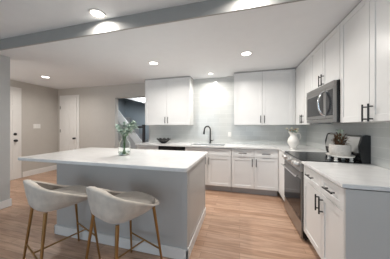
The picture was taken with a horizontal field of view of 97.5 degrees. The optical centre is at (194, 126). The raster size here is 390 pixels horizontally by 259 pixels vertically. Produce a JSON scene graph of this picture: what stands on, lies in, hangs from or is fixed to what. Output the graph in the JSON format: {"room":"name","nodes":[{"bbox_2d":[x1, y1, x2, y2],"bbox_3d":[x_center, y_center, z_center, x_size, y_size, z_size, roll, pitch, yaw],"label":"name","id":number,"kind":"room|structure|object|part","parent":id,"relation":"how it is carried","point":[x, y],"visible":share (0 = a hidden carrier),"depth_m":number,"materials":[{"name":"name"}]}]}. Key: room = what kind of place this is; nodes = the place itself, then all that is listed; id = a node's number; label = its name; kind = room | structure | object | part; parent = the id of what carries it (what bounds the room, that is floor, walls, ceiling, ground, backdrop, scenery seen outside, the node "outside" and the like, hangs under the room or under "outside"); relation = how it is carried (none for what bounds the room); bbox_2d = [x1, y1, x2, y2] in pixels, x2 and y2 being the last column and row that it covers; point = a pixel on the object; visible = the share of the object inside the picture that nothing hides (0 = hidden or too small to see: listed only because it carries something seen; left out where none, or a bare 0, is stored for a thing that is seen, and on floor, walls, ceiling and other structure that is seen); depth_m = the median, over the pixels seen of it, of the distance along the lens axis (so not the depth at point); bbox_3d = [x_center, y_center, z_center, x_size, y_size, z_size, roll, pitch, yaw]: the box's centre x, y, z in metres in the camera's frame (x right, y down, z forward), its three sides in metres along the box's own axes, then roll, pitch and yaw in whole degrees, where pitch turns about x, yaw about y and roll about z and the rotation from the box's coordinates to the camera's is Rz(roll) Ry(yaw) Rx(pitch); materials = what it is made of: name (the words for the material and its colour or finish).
{"room":"kitchen","nodes":[
{"label":"kitchen","id":0,"kind":"room"},
{"bbox_2d":[0,55,9,201],"bbox_3d":[-3.748,0.013,0.333,0.120,2.590,5.150,0,0,15],"label":"wall partition","id":1,"kind":"structure","parent":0,"point":[4,60],"depth_m":2.74,"materials":[{"name":"grey paint"}]},
{"bbox_2d":[0,198,11,209],"bbox_3d":[-3.713,1.248,0.435,0.135,0.120,4.965,0,0,15],"label":"baseboard","id":2,"kind":"structure","parent":1,"relation":"attached to","point":[6,203],"depth_m":2.74,"materials":[{"name":"white paint"}]},
{"bbox_2d":[0,0,304,50],"bbox_3d":[-0.740,-1.206,1.976,5.110,0.152,0.020,0,0,15],"label":"ceiling beam","id":3,"kind":"structure","parent":1,"relation":"attached to","point":[206,8],"depth_m":1.93,"materials":[{"name":"grey paint"}]},
{"bbox_2d":[10,80,57,177],"bbox_3d":[-4.629,0.088,3.803,0.120,2.440,3.220,0,0,15],"label":"wall","id":4,"kind":"structure","parent":0,"point":[39,104],"depth_m":4.70,"materials":[{"name":"beige paint"}]},
{"bbox_2d":[10,89,18,179],"bbox_3d":[-4.488,0.203,3.890,0.103,2.200,0.780,0,0,15],"label":"door","id":5,"kind":"structure","parent":4,"relation":"in","point":[14,94],"depth_m":4.19,"materials":[{"name":"white paint"}]},
{"bbox_2d":[10,86,20,177],"bbox_3d":[-4.532,0.168,3.902,0.018,2.270,0.920,0,0,15],"label":"trim","id":6,"kind":"structure","parent":4,"relation":"attached to","point":[13,88],"depth_m":4.30,"materials":[{"name":"white paint"}]},
{"bbox_2d":[23,165,56,176],"bbox_3d":[-4.298,1.238,4.802,0.015,0.140,0.880,0,0,15],"label":"baseboard","id":7,"kind":"structure","parent":4,"relation":"attached to","point":[54,167],"depth_m":4.74,"materials":[{"name":"white paint"}]},
{"bbox_2d":[0,0,205,38],"bbox_3d":[-2.169,-1.357,-0.191,7.100,0.150,4.935,0,0,15],"label":"ceiling","id":8,"kind":"structure","parent":0,"point":[17,17],"depth_m":1.91,"materials":[{"name":"paint"}]},
{"bbox_2d":[88,8,105,18],"bbox_3d":[-1.110,-1.278,1.944,0.180,0.008,0.180,0,0,15],"label":"recessed light","id":9,"kind":"object","parent":8,"relation":"in","point":[96,13],"visible":1,"depth_m":1.94,"materials":[{"name":"white paint"}]},
{"bbox_2d":[91,10,103,17],"bbox_3d":[-1.110,-1.280,1.944,0.136,0.003,0.136,0,0,15],"label":"diffuser","id":10,"kind":"object","parent":9,"relation":"attached to","point":[95,13],"depth_m":1.94,"materials":[{"name":"white plastic"}]},
{"bbox_2d":[118,98,148,141],"bbox_3d":[-1.514,0.088,5.677,3.400,2.440,1.980,0,0,15],"label":"wall","id":11,"kind":"structure","parent":0,"point":[134,110],"depth_m":6.79,"materials":[{"name":"blue paint"}]},
{"bbox_2d":[126,97,144,102],"bbox_3d":[-1.429,-0.732,6.006,3.100,0.780,1.000,0,0,15],"label":"ceiling","id":12,"kind":"structure","parent":11,"relation":"attached to","point":[142,99],"depth_m":5.59,"materials":[{"name":"white paint"}]},
{"bbox_2d":[0,169,320,258],"bbox_3d":[-1.503,1.368,2.356,7.100,0.120,10.200,0,0,15],"label":"floor","id":13,"kind":"structure","parent":0,"point":[235,225],"depth_m":2.09,"materials":[{"name":"brown wood"}]},
{"bbox_2d":[22,179,100,258],"bbox_3d":[-1.264,0.886,1.630,0.508,0.846,0.512,0,0,34],"label":"bar stool","id":14,"kind":"object","parent":13,"relation":"on","point":[45,197],"visible":0.86,"depth_m":1.45,"materials":[{"name":"beige fabric"}]},
{"bbox_3d":[-1.540,1.007,1.578,0.110,0.605,0.027,0,0,-11],"label":"leg","id":15,"kind":"part","parent":14,"relation":"part of","materials":[{"name":"brown wood"}]},
{"bbox_3d":[-1.381,1.083,1.458,0.418,0.013,0.014,0,0,34],"label":"foot rail","id":16,"kind":"part","parent":14,"relation":"part of","materials":[{"name":"brown wood"}]},
{"bbox_3d":[-1.211,1.007,1.354,0.027,0.605,0.110,0,0,-11],"label":"leg","id":17,"kind":"part","parent":14,"relation":"part of","materials":[{"name":"brown wood"}]},
{"bbox_3d":[-1.264,1.083,1.630,0.014,0.013,0.418,0,0,34],"label":"cross rail","id":18,"kind":"part","parent":14,"relation":"part of","materials":[{"name":"brown wood"}]},
{"bbox_2d":[52,185,86,194],"bbox_3d":[-1.257,0.658,1.640,0.424,0.045,0.444,0,0,34],"label":"seat cushion","id":19,"kind":"object","parent":14,"relation":"on","point":[76,189],"depth_m":1.72,"materials":[{"name":"beige fabric"}]},
{"bbox_3d":[-1.317,1.007,1.907,0.027,0.605,0.110,0,0,-11],"label":"leg","id":20,"kind":"part","parent":14,"relation":"part of","materials":[{"name":"brown wood"}]},
{"bbox_3d":[-1.147,1.083,1.803,0.418,0.013,0.014,0,0,34],"label":"foot rail","id":21,"kind":"part","parent":14,"relation":"part of","materials":[{"name":"brown wood"}]},
{"bbox_3d":[-0.988,1.007,1.683,0.110,0.605,0.027,0,0,-11],"label":"leg","id":22,"kind":"part","parent":14,"relation":"part of","materials":[{"name":"brown wood"}]},
{"bbox_2d":[85,186,162,258],"bbox_3d":[-0.599,0.886,1.457,0.508,0.846,0.512,0,0,34],"label":"bar stool","id":23,"kind":"object","parent":13,"relation":"on","point":[110,206],"visible":1,"depth_m":1.27,"materials":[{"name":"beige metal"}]},
{"bbox_3d":[-0.876,1.007,1.404,0.110,0.605,0.027,0,0,-11],"label":"leg","id":24,"kind":"part","parent":23,"relation":"part of","materials":[{"name":"brown wood"}]},
{"bbox_3d":[-0.546,1.007,1.180,0.027,0.605,0.110,0,0,-11],"label":"leg","id":25,"kind":"part","parent":23,"relation":"part of","materials":[{"name":"brown wood"}]},
{"bbox_3d":[-0.652,1.007,1.733,0.027,0.605,0.110,0,0,-11],"label":"leg","id":26,"kind":"part","parent":23,"relation":"part of","materials":[{"name":"brown wood"}]},
{"bbox_3d":[-0.599,1.083,1.457,0.014,0.013,0.418,0,0,34],"label":"cross rail","id":27,"kind":"part","parent":23,"relation":"part of","materials":[{"name":"brown wood"}]},
{"bbox_2d":[115,191,154,203],"bbox_3d":[-0.593,0.658,1.467,0.424,0.045,0.444,0,0,34],"label":"seat cushion","id":28,"kind":"object","parent":23,"relation":"on","point":[136,196],"depth_m":1.55,"materials":[{"name":"beige fabric"}]},
{"bbox_3d":[-0.482,1.083,1.629,0.418,0.013,0.014,0,0,34],"label":"foot rail","id":29,"kind":"part","parent":23,"relation":"part of","materials":[{"name":"brown wood"}]},
{"bbox_3d":[-0.323,1.007,1.510,0.110,0.605,0.027,0,0,-11],"label":"leg","id":30,"kind":"part","parent":23,"relation":"part of","materials":[{"name":"brown wood"}]},
{"bbox_2d":[54,157,205,258],"bbox_3d":[-0.776,0.869,2.311,1.699,0.879,0.920,0,0,15],"label":"kitchen island","id":31,"kind":"object","parent":13,"relation":"on","point":[181,209],"visible":0.73,"depth_m":1.82,"materials":[{"name":"grey paint"}]},
{"bbox_2d":[18,147,207,171],"bbox_3d":[-1.023,0.411,2.404,2.245,0.034,1.105,0,0,15],"label":"island countertop","id":32,"kind":"structure","parent":31,"relation":"on","point":[163,160],"depth_m":2.09,"materials":[{"name":"white stone"}]},
{"bbox_2d":[118,137,129,155],"bbox_3d":[-0.972,0.268,2.352,0.156,0.250,0.156,0,0,15],"label":"glass vase","id":33,"kind":"object","parent":32,"relation":"on","point":[124,143],"visible":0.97,"depth_m":2.29,"materials":[{"name":"clear glass"}]},
{"bbox_2d":[114,120,138,136],"bbox_3d":[-0.937,0.142,2.314,0.318,0.462,0.333,0,0,-27],"label":"cuttings","id":34,"kind":"object","parent":33,"relation":"in","point":[130,127],"visible":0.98,"depth_m":2.31,"materials":[{"name":"green plant"}]},
{"bbox_3d":[-0.776,1.256,2.311,1.699,0.105,0.920,0,0,15],"label":"baseboard","id":35,"kind":"part","parent":31,"relation":"part of","materials":[{"name":"white paint"}]},
{"bbox_3d":[-0.098,0.819,1.698,0.062,0.779,0.053,0,0,15],"label":"corner post","id":36,"kind":"part","parent":31,"relation":"part of","materials":[{"name":"grey paint"}]},
{"bbox_3d":[0.036,0.813,2.130,0.020,0.760,0.840,0,0,15],"label":"panel","id":37,"kind":"part","parent":31,"relation":"part of","materials":[{"name":"grey paint"}]},
{"bbox_2d":[118,110,147,148],"bbox_3d":[-2.005,0.103,5.976,1.900,2.410,1.050,0,0,15],"label":"staircase","id":38,"kind":"structure","parent":13,"relation":"on","point":[135,137],"depth_m":5.59,"materials":[{"name":"white paint"}]},
{"bbox_3d":[-1.609,0.628,5.376,0.090,1.360,0.090,0,0,15],"label":"newel post","id":39,"kind":"part","parent":38,"relation":"part of","materials":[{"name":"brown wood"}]},
{"bbox_2d":[137,145,157,149],"bbox_3d":[-0.983,0.869,4.053,0.530,0.878,0.629,0,0,15],"label":"base cabinet","id":40,"kind":"object","parent":13,"relation":"on","point":[138,146],"visible":0.17,"depth_m":3.79,"materials":[{"name":"white paint"}]},
{"bbox_2d":[135,142,325,152],"bbox_3d":[0.422,0.408,3.482,3.597,0.028,1.022,0,0,15],"label":"countertop","id":41,"kind":"structure","parent":40,"relation":"on","point":[301,148],"depth_m":3.42,"materials":[{"name":"white stone"}]},
{"bbox_2d":[157,138,169,142],"bbox_3d":[-0.739,0.335,4.017,0.320,0.116,0.320,0,0,15],"label":"decorative bowl","id":42,"kind":"object","parent":41,"relation":"on","point":[164,140],"visible":0.91,"depth_m":3.94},
{"bbox_2d":[191,143,224,147],"bbox_3d":[0.284,0.499,3.698,0.718,0.207,0.378,0,0,15],"label":"sink","id":43,"kind":"object","parent":41,"relation":"in","point":[194,143],"visible":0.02,"depth_m":3.85,"materials":[{"name":"silver metal"}]},
{"bbox_2d":[203,126,212,143],"bbox_3d":[0.303,0.190,3.917,0.262,0.408,0.074,0,0,-14],"label":"faucet","id":44,"kind":"object","parent":41,"relation":"on","point":[205,126],"visible":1,"depth_m":3.92,"materials":[{"name":"black metal"}]},
{"bbox_2d":[287,132,300,148],"bbox_3d":[1.711,0.241,2.961,0.199,0.303,0.184,0,0,40],"label":"pitcher","id":45,"kind":"object","parent":41,"relation":"on","point":[293,141],"visible":0.96,"depth_m":2.92,"materials":[{"name":"white ceramic"}]},
{"bbox_2d":[286,128,298,132],"bbox_3d":[1.697,0.165,2.962,0.232,0.296,0.130,0,0,15],"label":"flowers","id":46,"kind":"object","parent":45,"relation":"in","point":[290,130],"visible":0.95,"depth_m":2.95,"materials":[{"name":"beige plant"}]},
{"bbox_2d":[158,146,184,150],"bbox_3d":[-0.435,0.866,3.897,0.596,0.884,0.629,0,0,15],"label":"dishwasher","id":47,"kind":"object","parent":13,"relation":"on","point":[177,148],"visible":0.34,"depth_m":3.63,"materials":[{"name":"black metal"}]},
{"bbox_2d":[185,147,230,191],"bbox_3d":[0.319,0.872,3.713,0.940,0.872,0.629,0,0,15],"label":"base cabinet","id":48,"kind":"object","parent":13,"relation":"on","point":[217,160],"visible":0.67,"depth_m":3.40,"materials":[{"name":"white paint"}]},
{"bbox_3d":[0.024,0.888,3.513,0.465,0.585,0.020,0,0,15],"label":"door","id":49,"kind":"part","parent":48,"relation":"part of","materials":[{"name":"white paint"}]},
{"bbox_3d":[0.251,0.513,3.454,0.935,0.155,0.020,0,0,15],"label":"drawer","id":50,"kind":"part","parent":48,"relation":"part of","materials":[{"name":"white paint"}]},
{"bbox_3d":[0.478,0.888,3.394,0.465,0.585,0.020,0,0,15],"label":"door","id":51,"kind":"part","parent":48,"relation":"part of","materials":[{"name":"white paint"}]},
{"bbox_2d":[231,148,277,195],"bbox_3d":[1.182,0.869,3.487,0.835,0.878,0.629,0,0,15],"label":"base cabinet","id":52,"kind":"object","parent":13,"relation":"on","point":[253,171],"visible":0.98,"depth_m":3.22,"materials":[{"name":"white paint"}]},
{"bbox_3d":[0.912,0.513,3.281,0.412,0.155,0.020,0,0,15],"label":"drawer","id":53,"kind":"part","parent":52,"relation":"part of","materials":[{"name":"white paint"}]},
{"bbox_3d":[0.912,0.888,3.281,0.412,0.585,0.020,0,0,15],"label":"door","id":54,"kind":"part","parent":52,"relation":"part of","materials":[{"name":"white paint"}]},
{"bbox_3d":[1.317,0.513,3.175,0.412,0.155,0.020,0,0,15],"label":"drawer","id":55,"kind":"part","parent":52,"relation":"part of","materials":[{"name":"white paint"}]},
{"bbox_3d":[1.317,0.888,3.175,0.412,0.585,0.020,0,0,15],"label":"door","id":56,"kind":"part","parent":52,"relation":"part of","materials":[{"name":"white paint"}]},
{"bbox_2d":[278,150,284,201],"bbox_3d":[1.847,0.869,3.109,0.638,0.878,1.020,0,0,15],"label":"base cabinet","id":57,"kind":"object","parent":13,"relation":"on","point":[280,158],"visible":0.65,"depth_m":2.88,"materials":[{"name":"white paint"}]},
{"bbox_2d":[281,133,370,240],"bbox_3d":[1.595,0.701,2.245,0.708,1.215,0.760,0,0,15],"label":"stove","id":58,"kind":"object","parent":13,"relation":"on","point":[360,144],"visible":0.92,"depth_m":2.06,"materials":[{"name":"silver metal"}]},
{"bbox_3d":[1.279,0.583,2.327,0.055,0.022,0.660,0,0,15],"label":"handle","id":59,"kind":"part","parent":58,"relation":"part of","materials":[{"name":"metal"}]},
{"bbox_3d":[1.305,0.842,2.321,0.003,0.468,0.724,0,0,15],"label":"door glass","id":60,"kind":"part","parent":58,"relation":"part of","materials":[{"name":"black glass"}]},
{"bbox_3d":[1.317,0.808,2.317,0.023,0.550,0.752,0,0,15],"label":"oven door","id":61,"kind":"part","parent":58,"relation":"part of","materials":[{"name":"silver metal"}]},
{"bbox_3d":[1.312,0.460,2.319,0.033,0.127,0.752,0,0,15],"label":"control panel","id":62,"kind":"part","parent":58,"relation":"part of","materials":[{"name":"metal"}]},
{"bbox_3d":[1.318,1.183,2.317,0.020,0.180,0.748,0,0,15],"label":"storage drawer","id":63,"kind":"part","parent":58,"relation":"part of","materials":[{"name":"metal"}]},
{"bbox_2d":[285,151,361,163],"bbox_3d":[1.589,0.395,2.246,0.570,0.014,0.760,0,0,15],"label":"cooktop","id":64,"kind":"object","parent":58,"relation":"in","point":[298,156],"depth_m":2.13,"materials":[{"name":"black glass"}]},
{"bbox_2d":[326,152,354,161],"bbox_3d":[1.644,0.353,1.942,0.248,0.068,0.304,0,0,15],"label":"tray","id":65,"kind":"object","parent":58,"relation":"on","point":[351,157],"visible":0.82,"depth_m":1.87,"materials":[{"name":"white ceramic"}]},
{"bbox_2d":[329,144,351,155],"bbox_3d":[1.644,0.267,1.942,0.200,0.122,0.200,0,0,15],"label":"plant pot","id":66,"kind":"object","parent":65,"relation":"on","point":[337,150],"visible":0.9,"depth_m":1.87,"materials":[{"name":"white ceramic"}]},
{"bbox_2d":[331,129,350,144],"bbox_3d":[1.640,0.143,1.944,0.186,0.230,0.168,0,0,15],"label":"dried plant","id":67,"kind":"object","parent":66,"relation":"in","point":[339,139],"visible":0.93,"depth_m":1.91,"materials":[{"name":"brown plant"}]},
{"bbox_3d":[1.884,0.194,2.169,0.100,0.188,0.704,0,0,15],"label":"backguard panel","id":68,"kind":"part","parent":58,"relation":"part of","materials":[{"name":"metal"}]},
{"bbox_2d":[304,165,389,258],"bbox_3d":[1.415,0.869,1.479,0.664,0.878,0.793,0,0,15],"label":"base cabinet","id":69,"kind":"object","parent":13,"relation":"on","point":[340,223],"visible":0.9,"depth_m":1.18,"materials":[{"name":"white paint"}]},
{"bbox_3d":[1.185,0.513,1.727,0.020,0.155,0.425,0,0,15],"label":"drawer","id":70,"kind":"part","parent":69,"relation":"part of","materials":[{"name":"white paint"}]},
{"bbox_3d":[1.185,0.888,1.727,0.020,0.585,0.425,0,0,15],"label":"door","id":71,"kind":"part","parent":69,"relation":"part of","materials":[{"name":"white paint"}]},
{"bbox_3d":[1.094,0.693,1.492,0.037,0.145,0.014,0,0,15],"label":"handle","id":72,"kind":"part","parent":69,"relation":"part of","materials":[{"name":"black metal"}]},
{"bbox_3d":[1.059,0.508,1.359,0.037,0.014,0.145,0,0,15],"label":"handle","id":73,"kind":"part","parent":69,"relation":"part of","materials":[{"name":"black metal"}]},
{"bbox_3d":[1.087,0.513,1.352,0.020,0.155,0.340,0,0,15],"label":"drawer","id":74,"kind":"part","parent":69,"relation":"part of","materials":[{"name":"white paint"}]},
{"bbox_3d":[1.087,0.888,1.352,0.020,0.585,0.340,0,0,15],"label":"door","id":75,"kind":"part","parent":69,"relation":"part of","materials":[{"name":"white paint"}]},
{"bbox_2d":[302,161,389,191],"bbox_3d":[1.423,0.408,1.476,0.647,0.028,0.805,0,0,15],"label":"countertop","id":76,"kind":"structure","parent":69,"relation":"on","point":[345,175],"depth_m":1.40,"materials":[{"name":"white stone"}]},
{"bbox_3d":[1.335,0.869,1.099,0.627,0.878,0.018,0,0,15],"label":"panel","id":77,"kind":"part","parent":69,"relation":"part of","materials":[{"name":"grey paint"}]},
{"bbox_2d":[58,83,270,151],"bbox_3d":[-0.986,0.088,4.454,6.840,2.440,0.120,0,0,15],"label":"wall","id":78,"kind":"structure","parent":0,"point":[96,104],"depth_m":4.85,"materials":[{"name":"beige paint"}]},
{"bbox_2d":[60,97,76,150],"bbox_3d":[-3.767,0.223,5.062,0.607,2.160,0.103,0,0,15],"label":"door","id":79,"kind":"structure","parent":78,"relation":"in","point":[68,107],"depth_m":5.08,"materials":[{"name":"white paint"}]},
{"bbox_2d":[60,95,78,150],"bbox_3d":[-3.752,0.188,5.105,0.740,2.230,0.018,0,0,15],"label":"trim","id":80,"kind":"structure","parent":78,"relation":"attached to","point":[64,96],"depth_m":5.01,"materials":[{"name":"white paint"}]},
{"bbox_2d":[114,95,149,147],"bbox_3d":[-1.691,0.248,4.566,1.100,2.120,0.020,0,0,15],"label":"trim","id":81,"kind":"structure","parent":78,"relation":"attached to","point":[138,95],"depth_m":4.66,"materials":[{"name":"beige paint"}]},
{"bbox_2d":[145,76,193,124],"bbox_3d":[-0.623,-0.579,4.112,1.128,1.104,0.355,0,0,15],"label":"upper cabinet","id":82,"kind":"object","parent":78,"relation":"attached to","point":[168,101],"visible":1,"depth_m":3.97,"materials":[{"name":"white paint"}]},
{"bbox_3d":[-0.929,-0.567,4.056,0.559,1.075,0.020,0,0,15],"label":"door","id":83,"kind":"part","parent":82,"relation":"part of","materials":[{"name":"white paint"}]},
{"bbox_3d":[-0.383,-0.567,3.914,0.559,1.075,0.020,0,0,15],"label":"door","id":84,"kind":"part","parent":82,"relation":"part of","materials":[{"name":"white paint"}]},
{"bbox_2d":[150,77,305,144],"bbox_3d":[0.568,-0.369,3.979,3.568,1.524,0.011,0,0,15],"label":"tiled wall","id":85,"kind":"structure","parent":78,"relation":"attached to","point":[213,97],"depth_m":3.98,"materials":[{"name":"white tile"}]},
{"bbox_2d":[234,68,294,124],"bbox_3d":[1.411,-0.579,3.580,1.150,1.104,0.355,0,0,15],"label":"upper cabinet","id":86,"kind":"object","parent":78,"relation":"attached to","point":[264,97],"visible":1,"depth_m":3.44,"materials":[{"name":"white paint"}]},
{"bbox_3d":[1.091,-0.567,3.529,0.552,1.075,0.020,0,0,15],"label":"door","id":87,"kind":"part","parent":86,"relation":"part of","materials":[{"name":"white paint"}]},
{"bbox_3d":[1.630,-0.567,3.388,0.552,1.075,0.020,0,0,15],"label":"door","id":88,"kind":"part","parent":86,"relation":"part of","materials":[{"name":"white paint"}]},
{"bbox_2d":[0,0,360,88],"bbox_3d":[-0.880,-1.282,4.744,7.100,0.300,5.265,0,0,15],"label":"ceiling","id":89,"kind":"structure","parent":0,"point":[281,36],"depth_m":2.49,"materials":[{"name":"paint"}]},
{"bbox_2d":[148,61,158,64],"bbox_3d":[-0.742,-1.128,3.057,0.186,0.008,0.186,0,0,15],"label":"recessed light","id":90,"kind":"object","parent":89,"relation":"in","point":[149,62],"visible":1,"depth_m":3.06,"materials":[{"name":"white paint"}]},
{"bbox_2d":[240,51,252,55],"bbox_3d":[0.797,-1.128,2.655,0.186,0.008,0.186,0,0,15],"label":"recessed light","id":91,"kind":"object","parent":89,"relation":"in","point":[245,53],"visible":1,"depth_m":2.65,"materials":[{"name":"white paint"}]},
{"bbox_3d":[1.471,0.013,0.091,0.120,2.590,7.320,0,0,15],"label":"wall","id":92,"kind":"structure","parent":0,"visible":0},
{"bbox_2d":[310,21,341,90],"bbox_3d":[1.781,-0.819,2.186,0.335,0.624,0.790,0,0,15],"label":"upper cabinet","id":93,"kind":"object","parent":92,"relation":"attached to","point":[325,58],"visible":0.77,"depth_m":2.13,"materials":[{"name":"white paint"}]},
{"bbox_3d":[1.714,-0.807,2.408,0.020,0.595,0.390,0,0,15],"label":"door","id":94,"kind":"part","parent":93,"relation":"part of","materials":[{"name":"white paint"}]},
{"bbox_2d":[306,80,339,122],"bbox_3d":[1.729,-0.274,2.199,0.416,0.460,0.780,0,0,15],"label":"microwave","id":95,"kind":"object","parent":93,"relation":"attached to","point":[323,102],"visible":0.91,"depth_m":2.05,"materials":[{"name":"silver metal"}]},
{"bbox_3d":[1.639,-0.269,2.318,0.030,0.354,0.595,0,0,15],"label":"door","id":96,"kind":"part","parent":95,"relation":"part of","materials":[{"name":"silver metal"}]},
{"bbox_3d":[1.522,-0.274,2.062,0.085,0.310,0.024,0,0,15],"label":"handle","id":97,"kind":"part","parent":95,"relation":"part of","materials":[{"name":"metal"}]},
{"bbox_3d":[1.618,-0.067,2.228,0.026,0.045,0.780,0,0,15],"label":"rail","id":98,"kind":"part","parent":95,"relation":"part of","materials":[{"name":"silver metal"}]},
{"bbox_3d":[1.541,-0.269,1.940,0.028,0.354,0.182,0,0,15],"label":"control panel","id":99,"kind":"part","parent":95,"relation":"part of","materials":[{"name":"silver metal"}]},
{"bbox_3d":[1.614,-0.807,2.025,0.020,0.595,0.390,0,0,15],"label":"door","id":100,"kind":"part","parent":93,"relation":"part of","materials":[{"name":"white paint"}]},
{"bbox_2d":[306,122,389,168],"bbox_3d":[1.908,0.150,2.028,0.011,0.485,3.088,0,0,15],"label":"tiled wall","id":101,"kind":"structure","parent":92,"relation":"attached to","point":[379,133],"depth_m":1.84,"materials":[{"name":"white tile"}]},
{"bbox_2d":[295,53,331,124],"bbox_3d":[1.973,-0.579,2.921,0.335,1.104,0.720,0,0,15],"label":"upper cabinet","id":102,"kind":"object","parent":101,"relation":"attached to","point":[302,71],"visible":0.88,"depth_m":2.92,"materials":[{"name":"white paint"}]},
{"bbox_3d":[1.896,-0.567,3.105,0.020,1.075,0.392,0,0,15],"label":"door","id":103,"kind":"part","parent":102,"relation":"part of","materials":[{"name":"white paint"}]},
{"bbox_3d":[1.806,-0.567,2.758,0.020,1.075,0.315,0,0,15],"label":"door","id":104,"kind":"part","parent":102,"relation":"part of","materials":[{"name":"white paint"}]},
{"bbox_2d":[340,0,389,122],"bbox_3d":[1.571,-0.584,1.383,0.335,1.094,0.860,0,0,15],"label":"upper cabinet","id":105,"kind":"object","parent":101,"relation":"attached to","point":[365,30],"visible":1,"depth_m":1.45,"materials":[{"name":"white paint"}]},
{"bbox_3d":[1.509,-0.572,1.621,0.020,1.065,0.425,0,0,15],"label":"door","id":106,"kind":"part","parent":105,"relation":"part of","materials":[{"name":"white paint"}]},
{"bbox_3d":[1.436,-0.112,1.454,0.037,0.145,0.014,0,0,15],"label":"handle","id":107,"kind":"part","parent":105,"relation":"part of","materials":[{"name":"black metal"}]},
{"bbox_3d":[1.418,-0.112,1.387,0.037,0.145,0.014,0,0,15],"label":"handle","id":108,"kind":"part","parent":105,"relation":"part of","materials":[{"name":"black metal"}]},
{"bbox_3d":[1.400,-0.572,1.205,0.020,1.065,0.425,0,0,15],"label":"door","id":109,"kind":"part","parent":105,"relation":"part of","materials":[{"name":"white paint"}]}
]}

